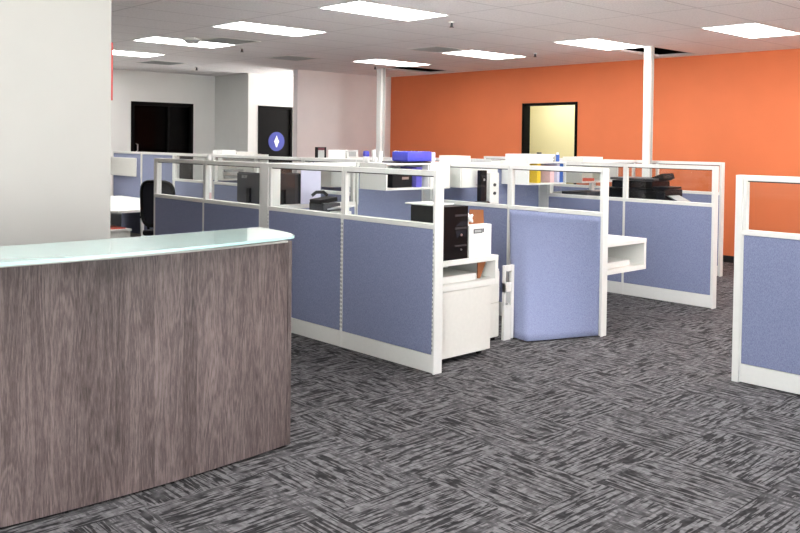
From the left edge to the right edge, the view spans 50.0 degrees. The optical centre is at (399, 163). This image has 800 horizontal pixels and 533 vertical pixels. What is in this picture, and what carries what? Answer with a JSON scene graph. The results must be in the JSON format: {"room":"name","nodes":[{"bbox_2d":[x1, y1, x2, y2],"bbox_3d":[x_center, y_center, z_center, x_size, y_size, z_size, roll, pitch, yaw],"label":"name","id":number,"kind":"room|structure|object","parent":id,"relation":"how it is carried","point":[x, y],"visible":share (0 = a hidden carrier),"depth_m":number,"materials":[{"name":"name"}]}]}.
{"room":"open-plan office","nodes":[
{"label":"open-plan office","id":0,"kind":"room"},
{"bbox_2d":[0,0,110,245],"bbox_3d":[-7.051,-0.069,5.735,7.480,3.080,7.000,-1,2,-43],"label":"wall","id":1,"kind":"structure","parent":0,"point":[55,55],"depth_m":5.46,"materials":[{"name":"white paint"}]},
{"bbox_2d":[111,42,112,99],"bbox_3d":[-1.927,-0.616,5.721,0.013,0.385,0.027,-1,2,-43],"label":"wall sign","id":2,"kind":"object","parent":1,"relation":"attached to","point":[111,42],"visible":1,"depth_m":5.71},
{"bbox_2d":[111,69,214,195],"bbox_3d":[-9.380,-0.661,13.479,14.620,3.830,0.140,-1,2,-43],"label":"wall","id":3,"kind":"structure","parent":0,"point":[128,85],"depth_m":17.60,"materials":[{"name":"white paint"}]},
{"bbox_2d":[131,101,193,179],"bbox_3d":[-4.913,-0.025,17.640,1.380,2.467,0.201,-1,2,-43],"label":"door","id":4,"kind":"structure","parent":3,"relation":"in","point":[162,127],"depth_m":17.65,"materials":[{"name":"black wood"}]},
{"bbox_2d":[215,73,253,153],"bbox_3d":[-3.532,-0.698,18.027,0.140,3.830,1.440,-1,2,-43],"label":"wall","id":5,"kind":"structure","parent":0,"point":[234,94],"depth_m":17.81,"materials":[{"name":"grey paint"}]},
{"bbox_2d":[254,74,292,156],"bbox_3d":[-2.110,-0.691,18.461,2.534,3.830,0.140,-1,2,-43],"label":"wall","id":6,"kind":"structure","parent":0,"point":[269,90],"depth_m":17.80,"materials":[{"name":"white paint"}]},
{"bbox_2d":[258,106,292,172],"bbox_3d":[-2.640,0.015,17.956,0.860,2.430,0.115,-1,2,-43],"label":"door","id":7,"kind":"structure","parent":6,"relation":"in","point":[271,119],"depth_m":17.94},
{"bbox_2d":[268,132,283,150],"bbox_3d":[-2.585,-0.469,17.946,0.400,0.400,0.010,-1,2,-43],"label":"door sign","id":8,"kind":"object","parent":7,"relation":"attached to","point":[276,139],"visible":1,"depth_m":17.94,"materials":[{"name":"blue plastic"}]},
{"bbox_2d":[292,69,390,172],"bbox_3d":[-1.083,-0.651,17.341,2.554,3.830,0.140,-1,2,-43],"label":"wall","id":9,"kind":"structure","parent":0,"point":[332,111],"depth_m":17.05,"materials":[{"name":"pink paint"}]},
{"bbox_2d":[0,262,799,532],"bbox_3d":[-0.805,1.555,7.640,19.200,0.100,22.200,-1,2,-43],"label":"floor","id":10,"kind":"structure","parent":0,"point":[642,426],"depth_m":4.76,"materials":[{"name":"grey carpet"}]},
{"bbox_2d":[110,225,131,238],"bbox_3d":[-4.206,1.094,11.871,0.434,0.470,1.270,-1,2,-43],"label":"credenza","id":11,"kind":"object","parent":10,"relation":"on","point":[114,233],"visible":0.03,"depth_m":11.45,"materials":[{"name":"white laminate"}]},
{"bbox_2d":[110,196,143,235],"bbox_3d":[-4.289,0.958,12.984,1.540,0.745,3.000,-1,2,-43],"label":"desk","id":12,"kind":"object","parent":10,"relation":"on","point":[119,204],"visible":0.2,"depth_m":12.82,"materials":[{"name":"white laminate"}]},
{"bbox_2d":[0,227,294,528],"bbox_3d":[-1.689,0.980,4.072,2.555,1.200,1.050,-1,2,-43],"label":"reception desk","id":13,"kind":"object","parent":10,"relation":"on","point":[129,365],"visible":1,"depth_m":4.09,"materials":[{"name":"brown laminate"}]},
{"bbox_2d":[0,227,294,265],"bbox_3d":[-1.539,0.393,3.904,2.555,0.014,0.630,-1,2,-43],"label":"countertop","id":14,"kind":"structure","parent":13,"relation":"on","point":[127,246],"depth_m":4.05,"materials":[{"name":"white"}]},
{"bbox_2d":[140,180,174,235],"bbox_3d":[-3.083,0.792,11.382,0.700,1.184,0.633,1,1,16],"label":"office chair","id":15,"kind":"object","parent":10,"relation":"on","point":[147,187],"visible":0.35,"depth_m":11.16,"materials":[{"name":"fabric"}]},
{"bbox_2d":[154,158,161,193],"bbox_3d":[-2.689,0.685,9.508,0.088,1.500,0.013,-1,2,-43],"label":"post","id":16,"kind":"object","parent":10,"relation":"on","point":[154,158],"visible":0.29,"depth_m":9.51,"materials":[{"name":"white metal"}]},
{"bbox_2d":[173,153,179,185],"bbox_3d":[-3.483,0.582,13.338,0.090,1.500,0.040,-1,2,-43],"label":"post","id":17,"kind":"object","parent":10,"relation":"on","point":[173,153],"visible":0.24,"depth_m":13.30,"materials":[{"name":"white metal"}]},
{"bbox_2d":[207,154,211,198],"bbox_3d":[-2.133,0.284,9.569,0.100,0.790,0.100,-1,2,-43],"label":"post","id":18,"kind":"object","parent":10,"relation":"on","point":[208,155],"visible":0.25,"depth_m":9.55,"materials":[{"name":"white plastic"}]},
{"bbox_2d":[205,157,236,182],"bbox_3d":[-2.543,0.596,13.075,0.950,1.492,0.075,-1,2,-43],"label":"wall","id":19,"kind":"structure","parent":10,"relation":"on","point":[230,181],"depth_m":12.98,"materials":[{"name":"white metal"}]},
{"bbox_2d":[213,154,268,180],"bbox_3d":[-2.412,0.046,12.879,0.800,0.380,0.360,-1,2,-43],"label":"bin","id":20,"kind":"object","parent":19,"relation":"attached to","point":[221,173],"visible":0.41,"depth_m":12.93,"materials":[{"name":"white laminate"}]},
{"bbox_2d":[213,150,235,153],"bbox_3d":[-2.600,-0.174,12.690,0.230,0.064,0.270,-1,2,-43],"label":"carton","id":21,"kind":"object","parent":20,"relation":"on","point":[214,151],"visible":0.86,"depth_m":12.60,"materials":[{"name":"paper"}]},
{"bbox_2d":[223,175,236,178],"bbox_3d":[-2.533,0.196,12.746,0.320,0.035,0.260,-1,2,-43],"label":"tray","id":22,"kind":"object","parent":20,"relation":"in","point":[227,176],"visible":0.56,"depth_m":12.62,"materials":[{"name":"grey plastic"}]},
{"bbox_2d":[223,169,243,171],"bbox_3d":[-2.531,0.096,12.743,0.320,0.035,0.260,-1,2,-43],"label":"tray","id":23,"kind":"object","parent":20,"relation":"in","point":[224,170],"visible":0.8,"depth_m":12.64,"materials":[{"name":"grey plastic"}]},
{"bbox_2d":[260,163,279,227],"bbox_3d":[-1.209,0.742,7.954,0.140,1.500,0.127,-1,2,-43],"label":"post","id":24,"kind":"object","parent":10,"relation":"on","point":[264,169],"visible":0.28,"depth_m":7.90,"materials":[{"name":"white metal"}]},
{"bbox_2d":[154,158,437,372],"bbox_3d":[-1.208,0.739,7.905,0.076,1.492,4.350,-1,2,-43],"label":"wall","id":25,"kind":"structure","parent":10,"relation":"on","point":[387,271],"depth_m":7.03,"materials":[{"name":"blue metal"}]},
{"bbox_2d":[113,151,509,315],"bbox_3d":[-1.939,0.638,11.666,0.075,1.492,8.873,-1,2,-43],"label":"wall","id":26,"kind":"structure","parent":10,"relation":"on","point":[496,215],"depth_m":12.26,"materials":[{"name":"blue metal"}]},
{"bbox_2d":[111,157,136,176],"bbox_3d":[-4.704,0.046,14.567,0.015,0.310,0.990,-1,2,-43],"label":"notice board","id":27,"kind":"object","parent":26,"relation":"attached to","point":[121,166],"visible":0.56,"depth_m":14.53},
{"bbox_2d":[308,157,391,191],"bbox_3d":[-0.455,0.660,11.535,1.910,1.492,0.075,-1,2,-43],"label":"wall","id":28,"kind":"structure","parent":10,"relation":"on","point":[322,188],"depth_m":11.13,"materials":[{"name":"white metal"}]},
{"bbox_2d":[314,158,383,186],"bbox_3d":[-0.649,0.104,11.027,0.860,0.360,0.374,-1,2,-43],"label":"bin","id":29,"kind":"object","parent":28,"relation":"attached to","point":[328,179],"visible":0.3,"depth_m":10.68,"materials":[{"name":"white laminate"}]},
{"bbox_2d":[315,147,325,157],"bbox_3d":[-1.009,-0.146,10.892,0.150,0.135,0.040,-1,2,-43],"label":"picture frame","id":30,"kind":"object","parent":29,"relation":"on","point":[320,152],"visible":1,"depth_m":10.88,"materials":[{"name":"black plastic"}]},
{"bbox_2d":[328,155,344,157],"bbox_3d":[-0.802,-0.092,10.888,0.120,0.033,0.200,-1,2,-43],"label":"file box","id":31,"kind":"object","parent":29,"relation":"on","point":[329,156],"visible":0.99,"depth_m":10.83,"materials":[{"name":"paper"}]},
{"bbox_2d":[345,150,357,157],"bbox_3d":[-0.673,-0.126,10.991,0.180,0.100,0.225,-1,2,-43],"label":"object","id":32,"kind":"object","parent":29,"relation":"on","point":[348,153],"visible":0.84,"depth_m":10.89,"materials":[{"name":"white metal"}]},
{"bbox_2d":[376,68,385,156],"bbox_3d":[-0.362,-0.486,16.073,0.120,3.580,0.126,-1,2,-43],"label":"pole","id":33,"kind":"object","parent":10,"relation":"on","point":[381,73],"visible":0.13,"depth_m":16.02,"materials":[{"name":"white metal"}]},
{"bbox_2d":[423,189,431,200],"bbox_3d":[0.305,0.728,9.286,0.120,1.500,0.177,-1,2,-43],"label":"post","id":34,"kind":"object","parent":10,"relation":"on","point":[427,193],"visible":0.02,"depth_m":9.20,"materials":[{"name":"white metal"}]},
{"bbox_2d":[432,171,443,374],"bbox_3d":[0.282,0.800,6.312,0.088,1.500,0.012,-1,2,-43],"label":"post","id":35,"kind":"object","parent":10,"relation":"on","point":[439,175],"visible":1,"depth_m":6.30,"materials":[{"name":"white metal"}]},
{"bbox_2d":[280,160,635,220],"bbox_3d":[1.072,0.715,10.069,6.081,1.492,0.075,-1,2,-43],"label":"wall","id":36,"kind":"structure","parent":10,"relation":"on","point":[374,203],"depth_m":9.01,"materials":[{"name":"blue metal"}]},
{"bbox_2d":[301,170,320,203],"bbox_3d":[-0.852,0.215,8.194,0.235,0.335,0.006,-1,2,-43],"label":"paper sheet","id":37,"kind":"object","parent":36,"relation":"attached to","point":[310,180],"visible":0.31,"depth_m":8.18,"materials":[{"name":"white paper"}]},
{"bbox_2d":[360,162,449,190],"bbox_3d":[0.063,0.120,8.773,0.895,0.265,0.414,-1,2,-43],"label":"bin","id":38,"kind":"object","parent":36,"relation":"attached to","point":[367,181],"visible":0.65,"depth_m":8.59,"materials":[{"name":"white laminate"}]},
{"bbox_2d":[363,151,368,162],"bbox_3d":[-0.341,-0.072,8.614,0.068,0.115,0.068,-1,2,-43],"label":"spray bottle","id":39,"kind":"object","parent":38,"relation":"on","point":[365,153],"visible":1,"depth_m":8.59,"materials":[{"name":"plastic"}]},
{"bbox_2d":[372,150,375,162],"bbox_3d":[-0.259,-0.077,8.539,0.054,0.129,0.042,-1,2,-43],"label":"paper roll","id":40,"kind":"object","parent":38,"relation":"on","point":[373,151],"visible":1,"depth_m":8.52,"materials":[{"name":"white paper"}]},
{"bbox_2d":[378,151,382,162],"bbox_3d":[-0.195,-0.070,8.490,0.056,0.119,0.042,-1,2,-43],"label":"paper roll","id":41,"kind":"object","parent":38,"relation":"on","point":[380,154],"visible":1,"depth_m":8.47,"materials":[{"name":"white paper"}]},
{"bbox_2d":[387,168,411,187],"bbox_3d":[-0.050,0.140,8.685,0.270,0.190,0.222,-1,2,-43],"label":"storage box","id":42,"kind":"object","parent":38,"relation":"in","point":[394,181],"visible":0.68,"depth_m":8.58,"materials":[{"name":"black plastic"}]},
{"bbox_2d":[382,161,430,162],"bbox_3d":[0.048,-0.018,8.718,0.420,0.012,0.340,-1,2,-43],"label":"tray","id":43,"kind":"object","parent":38,"relation":"on","point":[382,161],"visible":0.61,"depth_m":8.62,"materials":[{"name":"white plastic"}]},
{"bbox_2d":[392,151,434,161],"bbox_3d":[0.139,-0.078,8.759,0.390,0.105,0.241,-1,2,-43],"label":"plastic package","id":44,"kind":"object","parent":43,"relation":"on","point":[405,156],"visible":1,"depth_m":8.65,"materials":[{"name":"blue plastic"}]},
{"bbox_2d":[400,166,421,186],"bbox_3d":[0.113,0.132,8.797,0.080,0.205,0.240,-1,2,-43],"label":"box file","id":45,"kind":"object","parent":38,"relation":"in","point":[416,180],"visible":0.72,"depth_m":8.71,"materials":[{"name":"cardboard"}]},
{"bbox_2d":[448,162,497,187],"bbox_3d":[0.724,0.113,9.388,0.600,0.265,0.414,-1,2,-43],"label":"bin","id":46,"kind":"object","parent":36,"relation":"attached to","point":[459,177],"visible":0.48,"depth_m":9.13,"materials":[{"name":"white laminate"}]},
{"bbox_2d":[439,155,470,161],"bbox_3d":[0.593,-0.054,9.277,0.220,0.070,0.260,-1,2,-43],"label":"box","id":47,"kind":"object","parent":46,"relation":"on","point":[442,158],"visible":0.96,"depth_m":9.20,"materials":[{"name":"white cardboard"}]},
{"bbox_2d":[470,159,490,161],"bbox_3d":[0.826,-0.038,9.467,0.260,0.035,0.260,-1,2,-43],"label":"document tray","id":48,"kind":"object","parent":46,"relation":"on","point":[471,160],"visible":0.7,"depth_m":9.34,"materials":[{"name":"grey plastic"}]},
{"bbox_2d":[502,161,565,184],"bbox_3d":[1.598,0.104,10.210,0.720,0.265,0.400,-1,2,-43],"label":"bin","id":49,"kind":"object","parent":36,"relation":"attached to","point":[521,176],"visible":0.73,"depth_m":9.96,"materials":[{"name":"white laminate"}]},
{"bbox_2d":[505,154,553,161],"bbox_3d":[1.529,-0.072,10.120,0.500,0.090,0.368,-1,2,-43],"label":"paper stack","id":50,"kind":"object","parent":49,"relation":"on","point":[508,157],"visible":0.99,"depth_m":9.97,"materials":[{"name":"white paper"}]},
{"bbox_2d":[529,164,540,182],"bbox_3d":[1.570,0.110,10.049,0.060,0.225,0.150,-1,2,-43],"label":"ring binder","id":51,"kind":"object","parent":49,"relation":"in","point":[534,176],"visible":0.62,"depth_m":10.01,"materials":[{"name":"yellow plastic"}]},
{"bbox_2d":[541,165,553,181],"bbox_3d":[1.752,0.119,10.279,0.080,0.200,0.180,-1,2,-43],"label":"ring binder","id":52,"kind":"object","parent":49,"relation":"in","point":[546,176],"visible":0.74,"depth_m":10.23,"materials":[{"name":"pink plastic"}]},
{"bbox_2d":[545,164,559,181],"bbox_3d":[1.828,0.109,10.315,0.050,0.220,0.190,-1,2,-43],"label":"ring binder","id":53,"kind":"object","parent":49,"relation":"in","point":[556,174],"visible":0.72,"depth_m":10.25,"materials":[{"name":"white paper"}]},
{"bbox_2d":[548,163,562,181],"bbox_3d":[1.875,0.106,10.359,0.060,0.225,0.190,-1,2,-43],"label":"ring binder","id":54,"kind":"object","parent":49,"relation":"in","point":[561,164],"visible":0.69,"depth_m":10.29,"materials":[{"name":"blue plastic"}]},
{"bbox_2d":[564,161,617,182],"bbox_3d":[2.389,0.097,10.945,0.800,0.265,0.400,-1,2,-43],"label":"bin","id":55,"kind":"object","parent":36,"relation":"attached to","point":[571,177],"visible":0.4,"depth_m":10.81,"materials":[{"name":"white plastic"}]},
{"bbox_2d":[563,156,602,160],"bbox_3d":[2.313,-0.063,10.849,0.440,0.055,0.300,-1,2,-43],"label":"box","id":56,"kind":"object","parent":55,"relation":"on","point":[576,158],"visible":0.99,"depth_m":10.72,"materials":[{"name":"white cardboard"}]},
{"bbox_2d":[442,254,497,358],"bbox_3d":[0.332,1.136,6.934,0.760,0.800,0.550,-1,2,-43],"label":"storage unit","id":57,"kind":"object","parent":10,"relation":"on","point":[466,305],"visible":0.44,"depth_m":6.77,"materials":[{"name":"white metal"}]},
{"bbox_2d":[411,204,467,260],"bbox_3d":[0.311,0.532,6.777,0.285,0.415,0.368,-1,2,-43],"label":"computer tower","id":58,"kind":"object","parent":57,"relation":"on","point":[455,234],"visible":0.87,"depth_m":6.66,"materials":[{"name":"black plastic"}]},
{"bbox_2d":[405,201,453,205],"bbox_3d":[0.233,0.315,6.819,0.260,0.012,0.290,-1,2,-43],"label":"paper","id":59,"kind":"object","parent":58,"relation":"on","point":[426,203],"visible":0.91,"depth_m":6.77,"materials":[{"name":"white paper"}]},
{"bbox_2d":[443,268,475,283],"bbox_3d":[0.281,0.898,6.884,0.500,0.054,0.440,-1,2,-43],"label":"tray","id":60,"kind":"object","parent":57,"relation":"on","point":[450,276],"depth_m":6.80,"materials":[{"name":"white metal"}]},
{"bbox_2d":[467,209,490,257],"bbox_3d":[0.562,0.551,6.933,0.265,0.375,0.242,-1,2,-43],"label":"carton","id":61,"kind":"object","parent":57,"relation":"on","point":[479,232],"visible":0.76,"depth_m":6.86,"materials":[{"name":"cardboard"}]},
{"bbox_2d":[477,262,485,277],"bbox_3d":[0.663,0.854,6.964,0.100,0.140,0.010,-1,2,-43],"label":"envelope","id":62,"kind":"object","parent":57,"relation":"in","point":[480,265],"visible":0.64,"depth_m":6.95,"materials":[{"name":"orange paper"}]},
{"bbox_2d":[490,269,498,340],"bbox_3d":[0.586,1.215,7.528,0.290,0.620,0.500,-1,2,-43],"label":"base cabinet","id":63,"kind":"object","parent":10,"relation":"on","point":[494,310],"visible":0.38,"depth_m":7.41,"materials":[{"name":"white plastic"}]},
{"bbox_2d":[501,264,513,340],"bbox_3d":[0.933,1.206,7.474,0.125,0.650,0.070,-1,2,-43],"label":"support","id":64,"kind":"object","parent":10,"relation":"on","point":[507,287],"visible":1,"depth_m":7.45,"materials":[{"name":"white metal"}]},
{"bbox_2d":[539,184,553,211],"bbox_3d":[1.782,0.713,10.665,0.120,1.500,0.208,-1,2,-43],"label":"post","id":65,"kind":"object","parent":10,"relation":"on","point":[543,201],"visible":0.02,"depth_m":10.58,"materials":[{"name":"white metal"}]},
{"bbox_2d":[507,165,602,341],"bbox_3d":[1.198,0.772,7.790,0.758,1.492,1.070,-1,2,-43],"label":"wall","id":66,"kind":"structure","parent":10,"relation":"on","point":[555,257],"depth_m":7.72,"materials":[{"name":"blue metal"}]},
{"bbox_2d":[484,156,720,275],"bbox_3d":[2.809,0.672,12.758,0.075,1.492,4.120,-1,2,-43],"label":"wall","id":67,"kind":"structure","parent":10,"relation":"on","point":[693,196],"depth_m":11.54,"materials":[{"name":"white metal"}]},
{"bbox_2d":[600,168,608,336],"bbox_3d":[1.821,0.788,7.629,0.085,1.500,0.011,-1,2,-43],"label":"post","id":68,"kind":"object","parent":10,"relation":"on","point":[605,202],"visible":1,"depth_m":7.62,"materials":[{"name":"white metal"}]},
{"bbox_2d":[607,234,646,274],"bbox_3d":[1.902,1.123,8.296,0.865,0.800,0.550,-1,2,-43],"label":"shelf unit","id":69,"kind":"object","parent":10,"relation":"on","point":[625,253],"visible":0.23,"depth_m":8.36,"materials":[{"name":"white laminate"}]},
{"bbox_2d":[607,257,629,268],"bbox_3d":[1.849,0.950,8.248,0.605,0.054,0.440,-1,2,-43],"label":"tray","id":70,"kind":"object","parent":69,"relation":"on","point":[613,263],"depth_m":8.20,"materials":[{"name":"white metal"}]},
{"bbox_2d":[547,161,713,307],"bbox_3d":[2.567,0.741,9.787,0.075,1.492,2.143,-1,2,-43],"label":"wall","id":71,"kind":"structure","parent":10,"relation":"on","point":[679,234],"depth_m":9.41,"materials":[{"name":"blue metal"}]},
{"bbox_2d":[642,46,654,176],"bbox_3d":[3.432,-0.336,11.875,0.100,3.580,0.106,-1,2,-43],"label":"pole","id":72,"kind":"object","parent":10,"relation":"on","point":[648,94],"visible":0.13,"depth_m":11.83,"materials":[{"name":"white metal"}]},
{"bbox_2d":[711,166,718,308],"bbox_3d":[3.307,0.773,9.001,0.088,1.500,0.014,-1,2,-43],"label":"post","id":73,"kind":"object","parent":10,"relation":"on","point":[716,168],"visible":1,"depth_m":8.99,"materials":[{"name":"white metal"}]},
{"bbox_2d":[719,162,724,276],"bbox_3d":[4.221,0.730,11.246,0.085,1.500,0.012,-1,2,-43],"label":"post","id":74,"kind":"object","parent":10,"relation":"on","point":[722,163],"visible":1,"depth_m":11.23,"materials":[{"name":"white metal"}]},
{"bbox_2d":[731,175,743,381],"bbox_3d":[2.465,0.830,6.226,0.075,1.500,0.053,-1,2,-43],"label":"post","id":75,"kind":"object","parent":10,"relation":"on","point":[739,200],"visible":0.77,"depth_m":6.20,"materials":[{"name":"white metal"}]},
{"bbox_2d":[739,175,799,394],"bbox_3d":[2.848,0.841,5.813,0.075,1.492,1.070,-1,2,-43],"label":"wall","id":76,"kind":"structure","parent":10,"relation":"on","point":[769,348],"depth_m":6.03,"materials":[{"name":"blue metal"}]},
{"bbox_3d":[-0.407,1.130,7.633,0.580,0.760,1.430,-1,2,-43],"label":"worksurface","id":77,"kind":"object","parent":10,"relation":"on","visible":0},
{"bbox_2d":[309,190,339,211],"bbox_3d":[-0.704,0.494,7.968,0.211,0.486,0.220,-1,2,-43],"label":"desk phone","id":78,"kind":"object","parent":77,"relation":"on","point":[326,202],"visible":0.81,"depth_m":7.91,"materials":[{"name":"grey plastic"}]},
{"bbox_2d":[327,205,354,213],"bbox_3d":[-0.537,0.559,7.826,0.200,0.366,0.158,-1,2,-43],"label":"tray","id":79,"kind":"object","parent":77,"relation":"on","point":[350,206],"visible":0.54,"depth_m":7.79,"materials":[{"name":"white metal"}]},
{"bbox_3d":[1.097,1.116,8.982,0.580,0.760,1.500,-1,2,-43],"label":"worksurface","id":80,"kind":"object","parent":10,"relation":"on","visible":0},
{"bbox_2d":[475,170,489,202],"bbox_3d":[0.879,0.398,9.136,0.200,0.660,0.160,-1,2,-43],"label":"speaker","id":81,"kind":"object","parent":80,"relation":"on","point":[482,174],"visible":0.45,"depth_m":9.11},
{"bbox_2d":[486,172,498,203],"bbox_3d":[0.991,0.411,9.294,0.150,0.630,0.102,-1,2,-43],"label":"tower","id":82,"kind":"object","parent":80,"relation":"on","point":[492,178],"visible":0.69,"depth_m":9.25,"materials":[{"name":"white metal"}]},
{"bbox_3d":[2.652,1.104,10.291,0.600,0.760,1.700,-1,2,-43],"label":"worksurface","id":83,"kind":"object","parent":10,"relation":"on","visible":0},
{"bbox_2d":[562,190,599,195],"bbox_3d":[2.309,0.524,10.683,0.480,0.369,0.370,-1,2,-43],"label":"tray","id":84,"kind":"object","parent":83,"relation":"on","point":[575,192],"visible":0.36,"depth_m":10.54,"materials":[{"name":"grey plastic"}]},
{"bbox_2d":[609,173,690,201],"bbox_3d":[2.939,0.418,10.136,0.420,0.623,1.082,-1,2,-43],"label":"printer","id":85,"kind":"object","parent":83,"relation":"on","point":[658,187],"visible":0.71,"depth_m":9.97,"materials":[{"name":"black plastic"}]},
{"bbox_2d":[665,195,690,201],"bbox_3d":[3.205,0.420,9.798,0.290,0.114,0.225,-1,2,-43],"label":"paper tray","id":86,"kind":"object","parent":85,"relation":"on","point":[667,197],"depth_m":9.80,"materials":[{"name":"grey plastic"}]},
{"bbox_3d":[-1.682,1.080,9.020,0.600,0.760,2.000,-1,2,-43],"label":"worksurface","id":87,"kind":"object","parent":10,"relation":"on","visible":0},
{"bbox_2d":[237,172,259,203],"bbox_3d":[-1.558,0.396,8.864,0.200,0.615,0.500,-1,2,-43],"label":"computer monitor","id":88,"kind":"object","parent":87,"relation":"on","point":[248,183],"visible":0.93,"depth_m":8.87,"materials":[{"name":"grey plastic"}]},
{"bbox_2d":[280,172,300,204],"bbox_3d":[-1.143,0.403,8.418,0.200,0.635,0.460,-1,2,-43],"label":"computer monitor","id":89,"kind":"object","parent":87,"relation":"on","point":[290,183],"visible":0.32,"depth_m":8.34,"materials":[{"name":"grey plastic"}]},
{"bbox_2d":[111,0,799,76],"bbox_3d":[-0.765,-1.589,7.563,19.200,0.030,22.200,-1,2,-43],"label":"ceiling","id":90,"kind":"structure","parent":0,"point":[514,27],"depth_m":10.59,"materials":[{"name":"tile"}]},
{"bbox_2d":[113,50,165,56],"bbox_3d":[-4.462,-1.779,13.625,1.270,0.038,0.645,-1,2,-43],"label":"recessed light","id":91,"kind":"object","parent":90,"relation":"in","point":[115,52],"visible":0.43,"depth_m":13.81,"materials":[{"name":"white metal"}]},
{"bbox_2d":[136,60,185,64],"bbox_3d":[-4.259,-1.804,15.331,0.660,0.006,0.660,-1,2,-43],"label":"ceiling vent","id":92,"kind":"object","parent":90,"relation":"in","point":[151,61],"visible":1,"depth_m":15.29,"materials":[{"name":"grey plastic"}]},
{"bbox_2d":[141,61,181,64],"bbox_3d":[-4.259,-1.805,15.330,0.600,0.005,0.600,-1,2,-43],"label":"grille","id":93,"kind":"object","parent":92,"relation":"attached to","point":[145,62],"depth_m":15.29,"materials":[{"name":"grey plastic"}]},
{"bbox_2d":[132,36,232,47],"bbox_3d":[-3.026,-1.724,12.081,1.270,0.038,0.645,-1,2,-43],"label":"recessed light","id":94,"kind":"object","parent":90,"relation":"in","point":[154,39],"visible":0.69,"depth_m":12.09,"materials":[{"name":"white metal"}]},
{"bbox_2d":[182,37,200,43],"bbox_3d":[-2.805,-1.660,11.565,0.250,0.065,0.250,-1,2,-43],"label":"smoke detector","id":95,"kind":"object","parent":90,"relation":"attached to","point":[190,40],"visible":1,"depth_m":11.48,"materials":[{"name":"grey plastic"}]},
{"bbox_2d":[201,37,260,44],"bbox_3d":[-2.367,-1.696,11.841,0.640,0.006,0.630,-1,2,-43],"label":"ceiling vent","id":96,"kind":"object","parent":90,"relation":"in","point":[224,40],"visible":0.95,"depth_m":11.82,"materials":[{"name":"grey plastic"}]},
{"bbox_2d":[203,38,255,43],"bbox_3d":[-2.367,-1.696,11.841,0.580,0.005,0.570,-1,2,-43],"label":"grille","id":97,"kind":"object","parent":96,"relation":"attached to","point":[214,40],"depth_m":11.82,"materials":[{"name":"grey plastic"}]},
{"bbox_2d":[211,21,326,36],"bbox_3d":[-1.591,-1.668,10.537,1.270,0.038,0.645,-1,2,-43],"label":"recessed light","id":98,"kind":"object","parent":90,"relation":"in","point":[240,25],"visible":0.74,"depth_m":10.50,"materials":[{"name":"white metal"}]},
{"bbox_2d":[267,55,320,60],"bbox_3d":[-1.776,-1.744,14.158,0.660,0.006,0.660,-1,2,-43],"label":"ceiling vent","id":99,"kind":"object","parent":90,"relation":"in","point":[285,57],"visible":1,"depth_m":14.16,"materials":[{"name":"grey plastic"}]},
{"bbox_2d":[272,56,316,60],"bbox_3d":[-1.776,-1.745,14.158,0.600,0.005,0.600,-1,2,-43],"label":"grille","id":100,"kind":"object","parent":99,"relation":"attached to","point":[292,58],"depth_m":14.18,"materials":[{"name":"grey plastic"}]},
{"bbox_2d":[318,0,448,20],"bbox_3d":[-0.155,-1.612,8.993,1.270,0.038,0.645,-1,2,-43],"label":"recessed light","id":101,"kind":"object","parent":90,"relation":"in","point":[357,7],"visible":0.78,"depth_m":8.96,"materials":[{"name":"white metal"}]},
{"bbox_2d":[352,59,431,66],"bbox_3d":[-0.133,-1.752,14.770,1.270,0.038,0.645,-1,2,-43],"label":"recessed light","id":102,"kind":"object","parent":90,"relation":"in","point":[372,61],"visible":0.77,"depth_m":14.73,"materials":[{"name":"white plastic"}]},
{"bbox_2d":[407,46,465,52],"bbox_3d":[0.547,-1.677,12.585,0.640,0.006,0.630,-1,2,-43],"label":"ceiling vent","id":103,"kind":"object","parent":90,"relation":"in","point":[435,49],"visible":1,"depth_m":12.57,"materials":[{"name":"grey plastic"}]},
{"bbox_2d":[443,50,526,58],"bbox_3d":[1.302,-1.697,13.226,1.270,0.038,0.645,-1,2,-43],"label":"recessed light","id":104,"kind":"object","parent":90,"relation":"in","point":[471,53],"visible":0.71,"depth_m":13.20,"materials":[{"name":"white plastic"}]},
{"bbox_2d":[394,47,686,71],"bbox_3d":[4.824,-2.020,12.744,0.140,0.719,22.200,-1,2,-43],"label":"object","id":105,"kind":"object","parent":90,"relation":"in","point":[659,51],"depth_m":13.71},
{"bbox_2d":[554,38,644,49],"bbox_3d":[2.738,-1.641,11.682,1.270,0.038,0.645,-1,2,-43],"label":"recessed light","id":106,"kind":"object","parent":90,"relation":"in","point":[595,43],"visible":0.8,"depth_m":11.65,"materials":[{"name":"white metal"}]},
{"bbox_2d":[701,22,799,37],"bbox_3d":[4.173,-1.585,10.138,1.270,0.038,0.645,-1,2,-43],"label":"recessed light","id":107,"kind":"object","parent":90,"relation":"in","point":[748,30],"visible":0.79,"depth_m":10.10,"materials":[{"name":"white plastic"}]},
{"bbox_2d":[530,105,574,183],"bbox_3d":[3.439,-0.180,15.757,1.906,3.080,6.200,-1,2,-43],"label":"wall","id":108,"kind":"structure","parent":0,"point":[551,127],"depth_m":17.36,"materials":[{"name":"paint"}]},
{"bbox_2d":[390,48,799,255],"bbox_3d":[6.059,-0.042,11.437,0.140,3.080,18.500,-1,2,-43],"label":"wall","id":109,"kind":"structure","parent":0,"point":[741,110],"depth_m":13.43,"materials":[{"name":"orange paint"}]},
{"bbox_2d":[521,102,577,184],"bbox_3d":[2.655,0.146,15.101,0.180,2.440,1.190,-1,2,-43],"label":"door frame","id":110,"kind":"structure","parent":109,"relation":"in","point":[525,148],"depth_m":15.43,"materials":[{"name":"black metal"}]},
{"bbox_2d":[723,255,733,262],"bbox_3d":[6.025,1.450,11.377,0.012,0.100,18.380,-1,2,-43],"label":"baseboard","id":111,"kind":"structure","parent":109,"relation":"attached to","point":[730,259],"depth_m":12.64,"materials":[{"name":"black rubber"}]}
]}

